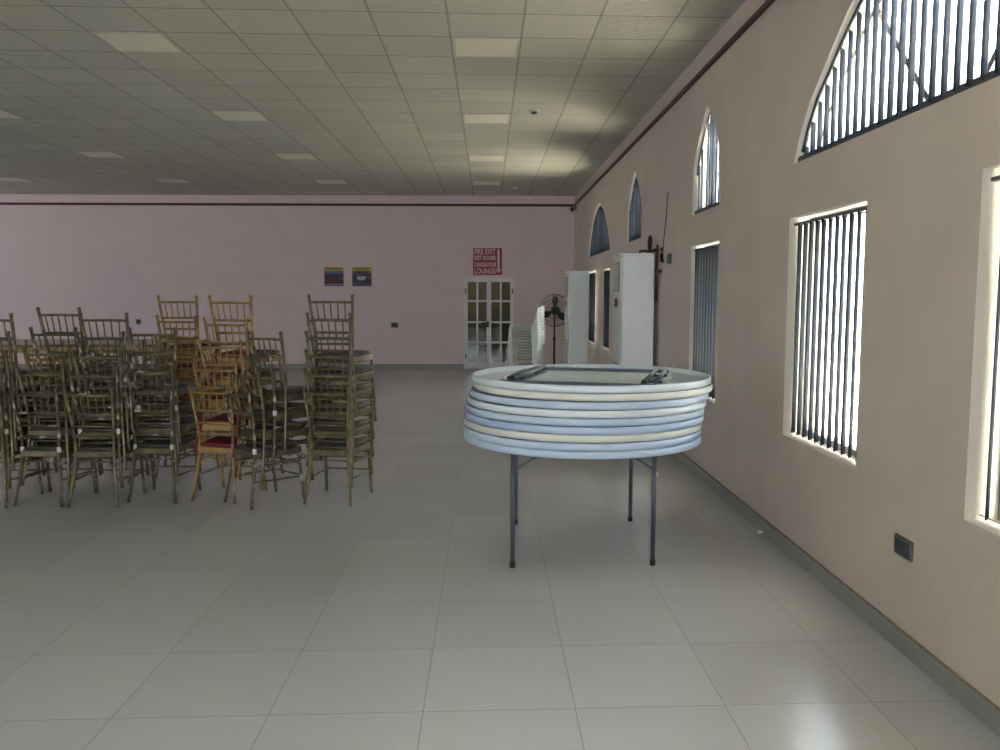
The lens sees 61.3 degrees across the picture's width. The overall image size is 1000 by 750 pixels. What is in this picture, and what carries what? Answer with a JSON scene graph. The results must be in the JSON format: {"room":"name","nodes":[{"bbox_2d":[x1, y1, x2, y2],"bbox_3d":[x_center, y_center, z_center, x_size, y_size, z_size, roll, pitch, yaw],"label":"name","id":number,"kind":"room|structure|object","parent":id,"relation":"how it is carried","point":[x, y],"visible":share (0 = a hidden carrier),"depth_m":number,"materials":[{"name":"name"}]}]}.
{"room":"community hall","nodes":[
{"label":"community hall","id":0,"kind":"room"},
{"bbox_2d":[0,194,574,368],"bbox_3d":[-7.680,-2.039,18.631,18.627,4.100,0.200,0,5,-1],"label":"wall","id":1,"kind":"structure","parent":0,"point":[106,261],"depth_m":18.54,"materials":[{"name":"pink paint"}]},
{"bbox_2d":[0,364,463,368],"bbox_3d":[-8.790,-0.190,18.680,15.968,0.106,0.016,0,5,-1],"label":"baseboard","id":2,"kind":"structure","parent":1,"relation":"attached to","point":[288,366],"depth_m":18.76,"materials":[{"name":"grey tile"}]},
{"bbox_2d":[0,202,573,206],"bbox_3d":[-7.577,-3.718,18.363,18.385,0.054,0.022,0,5,-1],"label":"trim","id":3,"kind":"structure","parent":1,"relation":"attached to","point":[1,203],"depth_m":18.39,"materials":[{"name":"red paint"}]},
{"bbox_2d":[324,267,343,285],"bbox_3d":[-3.653,-2.166,18.570,0.427,0.417,0.014,0,5,-1],"label":"poster","id":4,"kind":"object","parent":1,"relation":"attached to","point":[333,276],"visible":1,"depth_m":18.56,"materials":[{"name":"paper"}]},
{"bbox_2d":[352,267,371,285],"bbox_3d":[-3.041,-2.166,18.579,0.431,0.417,0.014,0,5,-1],"label":"poster","id":5,"kind":"object","parent":1,"relation":"attached to","point":[361,276],"visible":1,"depth_m":18.57,"materials":[{"name":"paper"}]},
{"bbox_2d":[473,248,501,274],"bbox_3d":[-0.273,-2.499,18.583,0.634,0.589,0.022,0,5,-1],"label":"exit sign","id":6,"kind":"object","parent":1,"relation":"attached to","point":[486,261],"visible":1,"depth_m":18.57,"materials":[{"name":"red plastic"}]},
{"bbox_2d":[464,278,513,368],"bbox_3d":[-0.244,-1.139,18.726,1.104,2.012,0.136,0,5,-1],"label":"door","id":7,"kind":"structure","parent":1,"relation":"in","point":[488,364],"depth_m":18.71,"materials":[{"name":"white wood"}]},
{"bbox_2d":[0,0,745,195],"bbox_3d":[-7.492,-2.884,6.525,18.607,0.150,24.150,0,5,-1],"label":"ceiling","id":8,"kind":"structure","parent":0,"point":[377,91],"depth_m":8.99,"materials":[{"name":"tile"}]},
{"bbox_2d":[74,151,126,157],"bbox_3d":[-6.196,-3.422,13.107,0.575,0.006,0.575,0,5,-2],"label":"recessed light","id":9,"kind":"object","parent":8,"relation":"in","point":[92,154],"visible":1,"depth_m":13.09,"materials":[{"name":"white paint"}]},
{"bbox_2d":[90,31,183,52],"bbox_3d":[-3.116,-2.870,7.287,0.575,0.006,0.575,0,5,-2],"label":"recessed light","id":10,"kind":"object","parent":8,"relation":"in","point":[156,42],"visible":1,"depth_m":7.27,"materials":[{"name":"white paint"}]},
{"bbox_2d":[209,110,268,120],"bbox_3d":[-3.159,-3.151,10.268,0.575,0.006,0.575,0,5,-2],"label":"recessed light","id":11,"kind":"object","parent":8,"relation":"in","point":[223,115],"visible":1,"depth_m":10.24,"materials":[{"name":"white paint"}]},
{"bbox_2d":[273,153,317,159],"bbox_3d":[-3.203,-3.431,13.249,0.575,0.006,0.575,0,5,-2],"label":"recessed light","id":12,"kind":"object","parent":8,"relation":"in","point":[293,156],"visible":1,"depth_m":13.25,"materials":[{"name":"white paint"}]},
{"bbox_2d":[276,154,314,158],"bbox_3d":[-3.203,-3.432,13.249,0.529,0.004,0.529,0,5,-2],"label":"diffuser","id":13,"kind":"object","parent":12,"relation":"attached to","point":[282,156],"depth_m":13.25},
{"bbox_2d":[452,37,519,57],"bbox_3d":[-0.123,-2.879,7.430,0.575,0.006,0.575,0,5,-2],"label":"recessed light","id":14,"kind":"object","parent":8,"relation":"in","point":[462,46],"visible":1,"depth_m":7.41,"materials":[{"name":"white paint"}]},
{"bbox_2d":[463,113,510,123],"bbox_3d":[-0.167,-3.160,10.411,0.575,0.006,0.575,0,5,-2],"label":"recessed light","id":15,"kind":"object","parent":8,"relation":"in","point":[468,118],"visible":1,"depth_m":10.39,"materials":[{"name":"white paint"}]},
{"bbox_2d":[469,155,505,160],"bbox_3d":[-0.210,-3.440,13.392,0.575,0.006,0.575,0,5,-2],"label":"recessed light","id":16,"kind":"object","parent":8,"relation":"in","point":[471,157],"visible":1,"depth_m":13.32,"materials":[{"name":"white paint"}]},
{"bbox_2d":[468,282,509,320],"bbox_3d":[-0.321,-1.885,21.917,4.400,3.100,0.100,0,5,-1],"label":"wall","id":17,"kind":"structure","parent":0,"point":[482,286],"depth_m":21.87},
{"bbox_2d":[0,368,999,749],"bbox_3d":[-7.498,1.049,6.895,18.607,0.150,24.150,0,5,-1],"label":"floor","id":18,"kind":"structure","parent":0,"point":[398,618],"depth_m":4.30,"materials":[{"name":"tile"}]},
{"bbox_2d":[0,388,43,508],"bbox_3d":[-3.962,0.537,6.656,0.423,0.931,0.508,0,5,1],"label":"banquet chair","id":19,"kind":"object","parent":18,"relation":"on","point":[2,438],"visible":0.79,"depth_m":6.48,"materials":[{"name":"brown metal"}]},
{"bbox_2d":[0,369,45,488],"bbox_3d":[-3.956,0.391,6.681,0.423,0.931,0.508,0,6,0],"label":"banquet chair","id":20,"kind":"object","parent":19,"relation":"on","point":[6,426],"visible":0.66,"depth_m":6.50,"materials":[{"name":"brown metal"}]},
{"bbox_2d":[0,350,41,469],"bbox_3d":[-3.942,0.246,6.707,0.423,0.931,0.508,0,6,0],"label":"banquet chair","id":21,"kind":"object","parent":20,"relation":"on","point":[9,407],"visible":0.52,"depth_m":6.52,"materials":[{"name":"brown metal"}]},
{"bbox_2d":[0,331,50,450],"bbox_3d":[-3.911,0.101,6.732,0.423,0.931,0.508,1,6,5],"label":"banquet chair","id":22,"kind":"object","parent":21,"relation":"on","point":[8,339],"visible":0.49,"depth_m":6.53,"materials":[{"name":"brown metal"}]},
{"bbox_2d":[0,312,54,431],"bbox_3d":[-3.889,-0.045,6.756,0.423,0.931,0.508,1,6,7],"label":"banquet chair","id":23,"kind":"object","parent":22,"relation":"on","point":[13,337],"visible":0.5,"depth_m":6.56,"materials":[{"name":"brown metal"}]},
{"bbox_2d":[5,366,72,467],"bbox_3d":[-4.470,0.393,8.175,0.423,0.931,0.508,0,5,-1],"label":"banquet chair","id":24,"kind":"object","parent":18,"relation":"on","point":[30,366],"visible":0.09,"depth_m":8.03,"materials":[{"name":"gold metal"}]},
{"bbox_2d":[12,340,64,421],"bbox_3d":[-4.461,0.140,8.091,0.423,0.931,0.508,0,5,-2],"label":"banquet chair","id":25,"kind":"object","parent":24,"relation":"on","point":[25,341],"visible":0.19,"depth_m":8.27,"materials":[{"name":"gold metal"}]},
{"bbox_2d":[0,342,91,379],"bbox_3d":[-8.543,-0.189,15.176,2.040,0.760,1.000,0,5,-1],"label":"table","id":26,"kind":"object","parent":18,"relation":"on","point":[19,345],"visible":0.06,"depth_m":14.67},
{"bbox_2d":[8,387,95,506],"bbox_3d":[-3.551,0.532,6.711,0.423,0.931,0.508,0,5,3],"label":"banquet chair","id":27,"kind":"object","parent":18,"relation":"on","point":[57,449],"visible":0.95,"depth_m":6.53,"materials":[{"name":"brown metal"}]},
{"bbox_2d":[15,367,103,485],"bbox_3d":[-3.510,0.377,6.736,0.423,0.931,0.508,0,6,3],"label":"banquet chair","id":28,"kind":"object","parent":27,"relation":"on","point":[65,427],"visible":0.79,"depth_m":6.55,"materials":[{"name":"brown metal"}]},
{"bbox_2d":[22,347,104,465],"bbox_3d":[-3.477,0.221,6.761,0.423,0.931,0.508,0,6,2],"label":"banquet chair","id":29,"kind":"object","parent":28,"relation":"on","point":[38,409],"visible":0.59,"depth_m":6.55,"materials":[{"name":"brown metal"}]},
{"bbox_2d":[28,327,110,444],"bbox_3d":[-3.433,0.066,6.786,0.423,0.931,0.508,0,6,4],"label":"banquet chair","id":30,"kind":"object","parent":29,"relation":"on","point":[32,334],"visible":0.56,"depth_m":6.57,"materials":[{"name":"brown metal"}]},
{"bbox_2d":[36,307,123,423],"bbox_3d":[-3.377,-0.089,6.808,0.423,0.931,0.508,1,6,10],"label":"banquet chair","id":31,"kind":"object","parent":30,"relation":"on","point":[39,314],"visible":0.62,"depth_m":6.60,"materials":[{"name":"brown metal"}]},
{"bbox_2d":[62,387,145,507],"bbox_3d":[-3.125,0.536,6.678,0.423,0.931,0.508,0,5,0],"label":"banquet chair","id":32,"kind":"object","parent":18,"relation":"on","point":[95,451],"visible":0.95,"depth_m":6.50,"materials":[{"name":"brown metal"}]},
{"bbox_2d":[67,369,148,488],"bbox_3d":[-3.107,0.391,6.704,0.423,0.931,0.508,0,6,-1],"label":"banquet chair","id":33,"kind":"object","parent":32,"relation":"on","point":[86,432],"visible":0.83,"depth_m":6.52,"materials":[{"name":"brown metal"}]},
{"bbox_2d":[71,350,152,468],"bbox_3d":[-3.088,0.245,6.729,0.423,0.931,0.508,0,6,0],"label":"banquet chair","id":34,"kind":"object","parent":33,"relation":"on","point":[121,408],"visible":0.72,"depth_m":6.53,"materials":[{"name":"brown metal"}]},
{"bbox_2d":[75,331,156,449],"bbox_3d":[-3.068,0.100,6.755,0.423,0.931,0.508,0,6,1],"label":"banquet chair","id":35,"kind":"object","parent":34,"relation":"on","point":[78,338],"visible":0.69,"depth_m":6.55,"materials":[{"name":"brown metal"}]},
{"bbox_2d":[78,312,158,430],"bbox_3d":[-3.056,-0.046,6.780,0.423,0.931,0.508,0,6,0],"label":"banquet chair","id":36,"kind":"object","parent":35,"relation":"on","point":[126,320],"visible":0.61,"depth_m":6.57,"materials":[{"name":"brown metal"}]},
{"bbox_2d":[71,342,205,380],"bbox_3d":[-6.483,-0.188,15.206,2.040,0.760,1.000,0,5,-1],"label":"table","id":37,"kind":"object","parent":18,"relation":"on","point":[136,345],"visible":0.21,"depth_m":14.70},
{"bbox_2d":[123,385,201,502],"bbox_3d":[-2.726,0.523,6.823,0.423,0.931,0.508,0,5,2],"label":"banquet chair","id":38,"kind":"object","parent":18,"relation":"on","point":[155,447],"visible":0.91,"depth_m":6.64,"materials":[{"name":"brown metal"}]},
{"bbox_2d":[126,366,201,482],"bbox_3d":[-2.730,0.369,6.848,0.423,0.931,0.508,0,6,0],"label":"banquet chair","id":39,"kind":"object","parent":38,"relation":"on","point":[190,424],"visible":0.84,"depth_m":6.67,"materials":[{"name":"brown metal"}]},
{"bbox_2d":[126,346,201,463],"bbox_3d":[-2.721,0.216,6.872,0.423,0.931,0.508,0,6,1],"label":"banquet chair","id":40,"kind":"object","parent":39,"relation":"on","point":[184,407],"visible":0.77,"depth_m":6.68,"materials":[{"name":"brown metal"}]},
{"bbox_2d":[129,327,201,443],"bbox_3d":[-2.726,0.063,6.897,0.423,0.931,0.508,0,6,1],"label":"banquet chair","id":41,"kind":"object","parent":40,"relation":"on","point":[182,388],"visible":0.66,"depth_m":6.70,"materials":[{"name":"brown metal"}]},
{"bbox_2d":[155,375,219,478],"bbox_3d":[-2.870,0.439,7.717,0.423,0.931,0.508,0,5,3],"label":"banquet chair","id":42,"kind":"object","parent":18,"relation":"on","point":[192,376],"visible":0.21,"depth_m":7.53,"materials":[{"name":"gold metal"}]},
{"bbox_2d":[153,355,217,456],"bbox_3d":[-2.867,0.260,7.739,0.423,0.931,0.508,0,6,3],"label":"banquet chair","id":43,"kind":"object","parent":42,"relation":"on","point":[193,356],"visible":0.29,"depth_m":7.48,"materials":[{"name":"gold metal"}]},
{"bbox_2d":[154,335,218,414],"bbox_3d":[-2.873,0.082,7.761,0.423,0.931,0.508,0,6,1],"label":"banquet chair","id":44,"kind":"object","parent":43,"relation":"on","point":[195,336],"visible":0.35,"depth_m":7.51,"materials":[{"name":"gold metal"}]},
{"bbox_2d":[155,315,223,409],"bbox_3d":[-2.859,-0.096,7.783,0.423,0.931,0.508,1,6,5],"label":"banquet chair","id":45,"kind":"object","parent":44,"relation":"on","point":[184,372],"visible":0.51,"depth_m":7.56,"materials":[{"name":"gold metal"}]},
{"bbox_2d":[156,295,222,391],"bbox_3d":[-2.856,-0.275,7.805,0.423,0.931,0.508,1,6,5],"label":"banquet chair","id":46,"kind":"object","parent":45,"relation":"on","point":[179,352],"visible":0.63,"depth_m":7.58,"materials":[{"name":"gold metal"}]},
{"bbox_2d":[187,385,266,503],"bbox_3d":[-2.208,0.522,6.846,0.423,0.931,0.508,1,6,13],"label":"banquet chair","id":47,"kind":"object","parent":18,"relation":"on","point":[221,444],"visible":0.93,"depth_m":6.67,"materials":[{"name":"gold metal"}]},
{"bbox_2d":[192,362,269,479],"bbox_3d":[-2.186,0.342,6.868,0.423,0.931,0.508,1,6,11],"label":"banquet chair","id":48,"kind":"object","parent":47,"relation":"on","point":[224,429],"visible":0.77,"depth_m":6.67,"materials":[{"name":"gold metal"}]},
{"bbox_2d":[198,339,272,457],"bbox_3d":[-2.143,0.163,6.888,0.423,0.931,0.508,1,6,13],"label":"banquet chair","id":49,"kind":"object","parent":48,"relation":"on","point":[214,404],"visible":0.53,"depth_m":6.67,"materials":[{"name":"gold metal"}]},
{"bbox_2d":[202,317,277,432],"bbox_3d":[-2.115,-0.016,6.911,0.423,0.931,0.508,1,6,12],"label":"banquet chair","id":50,"kind":"object","parent":49,"relation":"on","point":[218,381],"visible":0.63,"depth_m":6.70,"materials":[{"name":"gold metal"}]},
{"bbox_2d":[208,295,282,410],"bbox_3d":[-2.080,-0.195,6.932,0.423,0.931,0.508,1,6,12],"label":"banquet chair","id":51,"kind":"object","parent":50,"relation":"on","point":[224,358],"visible":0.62,"depth_m":6.73,"materials":[{"name":"gold metal"}]},
{"bbox_2d":[221,385,304,509],"bbox_3d":[-1.875,0.538,6.679,0.423,0.931,0.508,5,7,41],"label":"banquet chair","id":52,"kind":"object","parent":18,"relation":"on","point":[253,451],"visible":0.91,"depth_m":6.56,"materials":[{"name":"brown metal"}]},
{"bbox_2d":[229,367,313,489],"bbox_3d":[-1.818,0.392,6.710,0.423,0.931,0.508,4,7,39],"label":"banquet chair","id":53,"kind":"object","parent":52,"relation":"on","point":[264,432],"visible":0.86,"depth_m":6.57,"materials":[{"name":"brown metal"}]},
{"bbox_2d":[238,349,322,470],"bbox_3d":[-1.756,0.245,6.742,0.423,0.931,0.508,4,7,36],"label":"banquet chair","id":54,"kind":"object","parent":53,"relation":"on","point":[274,413],"visible":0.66,"depth_m":6.56,"materials":[{"name":"brown metal"}]},
{"bbox_2d":[245,330,328,450],"bbox_3d":[-1.708,0.099,6.780,0.423,0.931,0.508,3,7,30],"label":"banquet chair","id":55,"kind":"object","parent":54,"relation":"on","point":[286,393],"visible":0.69,"depth_m":6.59,"materials":[{"name":"brown metal"}]},
{"bbox_2d":[302,386,372,506],"bbox_3d":[-1.299,0.532,6.751,0.423,0.931,0.508,1,5,10],"label":"banquet chair","id":56,"kind":"object","parent":18,"relation":"on","point":[326,449],"visible":1,"depth_m":6.58,"materials":[{"name":"brown metal"}]},
{"bbox_2d":[303,368,372,486],"bbox_3d":[-1.298,0.386,6.781,0.423,0.931,0.508,1,6,9],"label":"banquet chair","id":57,"kind":"object","parent":56,"relation":"on","point":[364,427],"visible":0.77,"depth_m":6.59,"materials":[{"name":"brown metal"}]},
{"bbox_2d":[304,349,373,467],"bbox_3d":[-1.296,0.240,6.809,0.423,0.931,0.508,1,6,9],"label":"banquet chair","id":58,"kind":"object","parent":57,"relation":"on","point":[362,410],"visible":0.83,"depth_m":6.63,"materials":[{"name":"brown metal"}]},
{"bbox_2d":[304,330,374,448],"bbox_3d":[-1.298,0.095,6.837,0.423,0.931,0.508,1,6,10],"label":"banquet chair","id":59,"kind":"object","parent":58,"relation":"on","point":[365,391],"visible":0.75,"depth_m":6.65,"materials":[{"name":"brown metal"}]},
{"bbox_2d":[305,312,376,430],"bbox_3d":[-1.290,-0.051,6.864,0.423,0.931,0.508,1,6,12],"label":"banquet chair","id":60,"kind":"object","parent":59,"relation":"on","point":[363,374],"visible":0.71,"depth_m":6.68,"materials":[{"name":"brown metal"}]},
{"bbox_2d":[307,294,375,411],"bbox_3d":[-1.294,-0.197,6.895,0.423,0.931,0.508,1,6,8],"label":"banquet chair","id":61,"kind":"object","parent":60,"relation":"on","point":[358,356],"visible":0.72,"depth_m":6.70,"materials":[{"name":"brown metal"}]},
{"bbox_2d":[512,339,545,365],"bbox_3d":[0.542,-0.281,16.048,0.646,0.807,0.524,2,6,15],"label":"plastic chair","id":62,"kind":"object","parent":18,"relation":"on","point":[540,346],"visible":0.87,"depth_m":15.91,"materials":[{"name":"white plastic"}]},
{"bbox_2d":[512,337,544,365],"bbox_3d":[0.540,-0.333,16.043,0.646,0.807,0.524,2,6,15],"label":"plastic chair","id":63,"kind":"object","parent":62,"relation":"on","point":[541,338],"visible":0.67,"depth_m":15.88,"materials":[{"name":"white plastic"}]},
{"bbox_2d":[511,334,544,365],"bbox_3d":[0.538,-0.385,16.038,0.646,0.807,0.524,2,6,15],"label":"plastic chair","id":64,"kind":"object","parent":63,"relation":"on","point":[542,335],"visible":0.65,"depth_m":15.88,"materials":[{"name":"white plastic"}]},
{"bbox_2d":[511,331,544,364],"bbox_3d":[0.536,-0.437,16.033,0.646,0.807,0.524,2,6,15],"label":"plastic chair","id":65,"kind":"object","parent":64,"relation":"on","point":[542,332],"visible":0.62,"depth_m":15.88,"materials":[{"name":"white plastic"}]},
{"bbox_2d":[510,328,544,365],"bbox_3d":[0.535,-0.489,16.028,0.646,0.807,0.524,2,6,15],"label":"plastic chair","id":66,"kind":"object","parent":65,"relation":"on","point":[543,329],"visible":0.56,"depth_m":15.87,"materials":[{"name":"white plastic"}]},
{"bbox_2d":[510,325,544,365],"bbox_3d":[0.533,-0.542,16.023,0.646,0.807,0.524,2,6,15],"label":"plastic chair","id":67,"kind":"object","parent":66,"relation":"on","point":[540,327],"visible":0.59,"depth_m":15.86,"materials":[{"name":"white plastic"}]},
{"bbox_2d":[508,323,544,365],"bbox_3d":[0.531,-0.594,16.018,0.646,0.807,0.524,2,6,15],"label":"plastic chair","id":68,"kind":"object","parent":67,"relation":"on","point":[541,324],"visible":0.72,"depth_m":15.86,"materials":[{"name":"white plastic"}]},
{"bbox_2d":[508,320,544,362],"bbox_3d":[0.529,-0.646,16.013,0.646,0.807,0.524,2,6,15],"label":"plastic chair","id":69,"kind":"object","parent":68,"relation":"on","point":[541,321],"visible":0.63,"depth_m":15.85,"materials":[{"name":"white plastic"}]},
{"bbox_2d":[508,317,544,360],"bbox_3d":[0.527,-0.699,16.008,0.646,0.807,0.524,2,6,15],"label":"plastic chair","id":70,"kind":"object","parent":69,"relation":"on","point":[542,318],"visible":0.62,"depth_m":15.84,"materials":[{"name":"white plastic"}]},
{"bbox_2d":[508,314,544,357],"bbox_3d":[0.525,-0.751,16.003,0.646,0.807,0.524,2,6,15],"label":"plastic chair","id":71,"kind":"object","parent":70,"relation":"on","point":[542,315],"visible":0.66,"depth_m":15.82,"materials":[{"name":"white plastic"}]},
{"bbox_2d":[508,311,544,354],"bbox_3d":[0.523,-0.803,15.998,0.646,0.807,0.524,2,6,15],"label":"plastic chair","id":72,"kind":"object","parent":71,"relation":"on","point":[543,312],"visible":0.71,"depth_m":15.81,"materials":[{"name":"white plastic"}]},
{"bbox_2d":[507,306,544,348],"bbox_3d":[0.519,-0.908,15.988,0.646,0.807,0.524,2,6,15],"label":"plastic chair","id":73,"kind":"object","parent":72,"relation":"on","point":[541,307],"visible":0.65,"depth_m":15.80,"materials":[{"name":"white plastic"}]},
{"bbox_2d":[539,294,564,363],"bbox_3d":[1.097,-0.799,17.007,0.458,1.661,0.536,-3,6,-33],"label":"pedestal fan","id":74,"kind":"object","parent":18,"relation":"on","point":[555,309],"visible":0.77,"depth_m":16.93,"materials":[{"name":"metal"}]},
{"bbox_2d":[563,271,588,363],"bbox_3d":[1.321,-0.775,14.713,0.380,2.044,0.608,0,5,-1],"label":"air conditioner","id":75,"kind":"object","parent":18,"relation":"on","point":[576,283],"visible":0.75,"depth_m":14.40,"materials":[{"name":"white plastic"}]},
{"bbox_2d":[464,432,700,567],"bbox_3d":[0.528,0.735,5.552,1.533,0.750,1.533,0,5,-1],"label":"folding table","id":76,"kind":"object","parent":18,"relation":"on","point":[514,452],"visible":0.36,"depth_m":5.02,"materials":[{"name":"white plastic"}]},
{"bbox_2d":[463,424,700,450],"bbox_3d":[0.525,0.338,5.505,1.533,0.044,1.533,1,5,7],"label":"folding table","id":77,"kind":"object","parent":76,"relation":"on","point":[544,445],"visible":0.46,"depth_m":4.84,"materials":[{"name":"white plastic"}]},
{"bbox_2d":[464,416,701,442],"bbox_3d":[0.530,0.291,5.507,1.533,0.044,1.533,0,5,-5],"label":"folding table","id":78,"kind":"object","parent":77,"relation":"on","point":[547,437],"visible":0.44,"depth_m":4.83,"materials":[{"name":"beige plastic"}]},
{"bbox_2d":[465,410,703,434],"bbox_3d":[0.539,0.245,5.495,1.533,0.044,1.533,2,6,18],"label":"folding table","id":79,"kind":"object","parent":78,"relation":"on","point":[550,429],"visible":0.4,"depth_m":4.82,"materials":[{"name":"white plastic"}]},
{"bbox_2d":[466,401,703,426],"bbox_3d":[0.542,0.198,5.496,1.533,0.044,1.533,0,5,2],"label":"folding table","id":80,"kind":"object","parent":79,"relation":"on","point":[555,421],"visible":0.36,"depth_m":4.82,"materials":[{"name":"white plastic"}]},
{"bbox_2d":[467,394,706,417],"bbox_3d":[0.555,0.152,5.490,1.533,0.044,1.533,3,6,28],"label":"folding table","id":81,"kind":"object","parent":80,"relation":"on","point":[542,412],"visible":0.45,"depth_m":4.82,"materials":[{"name":"plastic"}]},
{"bbox_2d":[470,385,708,409],"bbox_3d":[0.569,0.105,5.488,1.533,0.044,1.533,-3,6,-26],"label":"folding table","id":82,"kind":"object","parent":81,"relation":"on","point":[492,398],"visible":0.41,"depth_m":4.82,"materials":[{"name":"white plastic"}]},
{"bbox_2d":[474,382,712,401],"bbox_3d":[0.595,0.057,5.497,1.533,0.044,1.533,-1,5,-8],"label":"folding table","id":83,"kind":"object","parent":82,"relation":"on","point":[595,397],"visible":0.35,"depth_m":4.82,"materials":[{"name":"beige plastic"}]},
{"bbox_2d":[472,364,710,392],"bbox_3d":[0.584,0.003,5.485,1.533,0.062,1.533,2,6,15],"label":"folding table","id":84,"kind":"object","parent":83,"relation":"on","point":[560,378],"visible":1,"depth_m":5.36,"materials":[{"name":"plastic"}]},
{"bbox_2d":[612,253,654,365],"bbox_3d":[1.513,-0.331,9.710,0.402,2.098,0.558,0,5,-1],"label":"air conditioner","id":85,"kind":"object","parent":18,"relation":"on","point":[633,273],"visible":0.64,"depth_m":9.41,"materials":[{"name":"white plastic"}]},
{"bbox_2d":[613,262,619,290],"bbox_3d":[1.327,-1.117,9.633,0.008,0.320,0.430,0,5,-1],"label":"outlet","id":86,"kind":"object","parent":85,"relation":"attached to","point":[616,265],"depth_m":9.59,"materials":[{"name":"white plastic"}]},
{"bbox_2d":[574,0,999,707],"bbox_3d":[1.917,-0.916,6.848,0.220,4.100,24.190,0,5,-1],"label":"wall","id":87,"kind":"structure","parent":0,"point":[918,473],"depth_m":4.56,"materials":[{"name":"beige paint"}]},
{"bbox_2d":[589,272,594,342],"bbox_3d":[1.719,-1.245,15.514,0.067,1.261,1.028,0,5,-1],"label":"vertical blind","id":88,"kind":"object","parent":87,"relation":"attached to","point":[591,275],"visible":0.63,"depth_m":15.50,"materials":[{"name":"grey fabric"}]},
{"bbox_2d":[589,205,609,256],"bbox_3d":[1.732,-2.513,14.582,0.064,0.844,2.834,0,5,-1],"label":"blind","id":89,"kind":"object","parent":87,"relation":"attached to","point":[600,238],"visible":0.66,"depth_m":14.47,"materials":[{"name":"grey fabric"}]},
{"bbox_2d":[603,270,609,347],"bbox_3d":[1.746,-1.068,13.637,0.067,1.241,0.780,0,5,-1],"label":"vertical blind","id":90,"kind":"object","parent":87,"relation":"attached to","point":[606,273],"visible":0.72,"depth_m":13.63,"materials":[{"name":"grey fabric"}]},
{"bbox_2d":[629,176,640,241],"bbox_3d":[1.785,-2.190,10.988,0.064,0.869,1.025,0,5,-1],"label":"blind","id":91,"kind":"object","parent":87,"relation":"attached to","point":[635,209],"visible":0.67,"depth_m":11.00,"materials":[{"name":"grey fabric"}]},
{"bbox_2d":[639,235,661,301],"bbox_3d":[1.691,-1.223,9.736,0.096,0.750,1.127,0,5,-2],"label":"pipe","id":92,"kind":"object","parent":87,"relation":"attached to","point":[649,243],"visible":0.8,"depth_m":9.24,"materials":[{"name":"metal"}]},
{"bbox_2d":[574,0,775,206],"bbox_3d":[1.799,-2.606,6.687,0.022,0.054,23.750,0,5,-1],"label":"trim","id":93,"kind":"structure","parent":87,"relation":"attached to","point":[767,3],"depth_m":7.59,"materials":[{"name":"red paint"}]},
{"bbox_2d":[693,244,718,398],"bbox_3d":[1.836,-0.478,7.491,0.060,1.308,0.930,0,5,-1],"label":"vertical blind","id":94,"kind":"object","parent":87,"relation":"attached to","point":[706,258],"visible":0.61,"depth_m":7.46,"materials":[{"name":"grey fabric"}]},
{"bbox_2d":[695,112,720,213],"bbox_3d":[1.838,-1.880,7.374,0.048,0.875,0.900,0,5,-1],"label":"blind","id":95,"kind":"object","parent":87,"relation":"attached to","point":[713,163],"visible":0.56,"depth_m":7.36,"materials":[{"name":"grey fabric"}]},
{"bbox_2d":[672,452,999,737],"bbox_3d":[1.796,0.925,7.019,0.016,0.101,23.750,0,5,-1],"label":"baseboard","id":96,"kind":"structure","parent":87,"relation":"attached to","point":[963,692],"depth_m":4.15,"materials":[{"name":"grey tile"}]},
{"bbox_2d":[807,205,866,456],"bbox_3d":[2.001,-0.251,4.852,0.060,1.380,1.091,0,5,-1],"label":"window","id":97,"kind":"structure","parent":87,"relation":"in","point":[863,212],"depth_m":4.91,"materials":[{"name":"clear glass"}]},
{"bbox_2d":[790,206,866,461],"bbox_3d":[1.875,-0.250,4.850,0.055,1.318,1.071,0,5,-1],"label":"vertical blind","id":98,"kind":"object","parent":97,"relation":"attached to","point":[859,211],"visible":0.84,"depth_m":4.85,"materials":[{"name":"grey fabric"}]},
{"bbox_2d":[894,533,913,561],"bbox_3d":[1.839,0.788,3.856,0.023,0.092,0.158,0,5,-1],"label":"wall socket","id":99,"kind":"object","parent":87,"relation":"attached to","point":[903,547],"visible":1,"depth_m":3.83,"materials":[{"name":"grey plastic"}]},
{"bbox_2d":[821,0,994,146],"bbox_3d":[2.019,-1.627,3.679,0.060,0.920,3.100,0,5,-1],"label":"window","id":100,"kind":"structure","parent":87,"relation":"in","point":[991,64],"depth_m":4.13,"materials":[{"name":"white glass"}]},
{"bbox_2d":[798,0,999,161],"bbox_3d":[1.892,-1.619,3.683,0.070,0.901,3.070,0,5,-1],"label":"blind","id":101,"kind":"object","parent":100,"relation":"attached to","point":[984,76],"visible":0.82,"depth_m":4.03,"materials":[{"name":"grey fabric"}]},
{"bbox_2d":[979,175,999,523],"bbox_3d":[1.905,-0.055,2.779,0.056,1.318,1.058,0,5,-1],"label":"vertical blind","id":102,"kind":"object","parent":87,"relation":"attached to","point":[994,178],"visible":1,"depth_m":3.23,"materials":[{"name":"grey fabric"}]},
{"bbox_3d":[-0.301,-0.251,20.565,4.400,0.100,3.100,0,5,-1],"label":"floor","id":103,"kind":"structure","parent":0,"visible":0},
{"bbox_2d":[468,323,509,361],"bbox_3d":[-0.207,-0.818,20.990,2.040,0.950,0.850,0,5,-1],"label":"sofa","id":104,"kind":"object","parent":103,"relation":"on","point":[495,327],"visible":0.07,"depth_m":21.12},
{"label":"outside","id":105,"kind":"structure","parent":0,"visible":0},
{"bbox_2d":[819,359,858,445],"bbox_3d":[8.867,1.157,10.284,13.780,0.150,80.000,0,5,-1],"label":"ground","id":106,"kind":"structure","parent":105,"point":[835,362],"depth_m":16.46,"materials":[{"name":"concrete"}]},
{"bbox_2d":[822,297,861,364],"bbox_3d":[10.859,0.087,10.212,0.200,2.000,80.000,0,5,-1],"label":"wall","id":107,"kind":"structure","parent":106,"relation":"on","point":[860,298],"depth_m":25.87,"materials":[{"name":"paint"}]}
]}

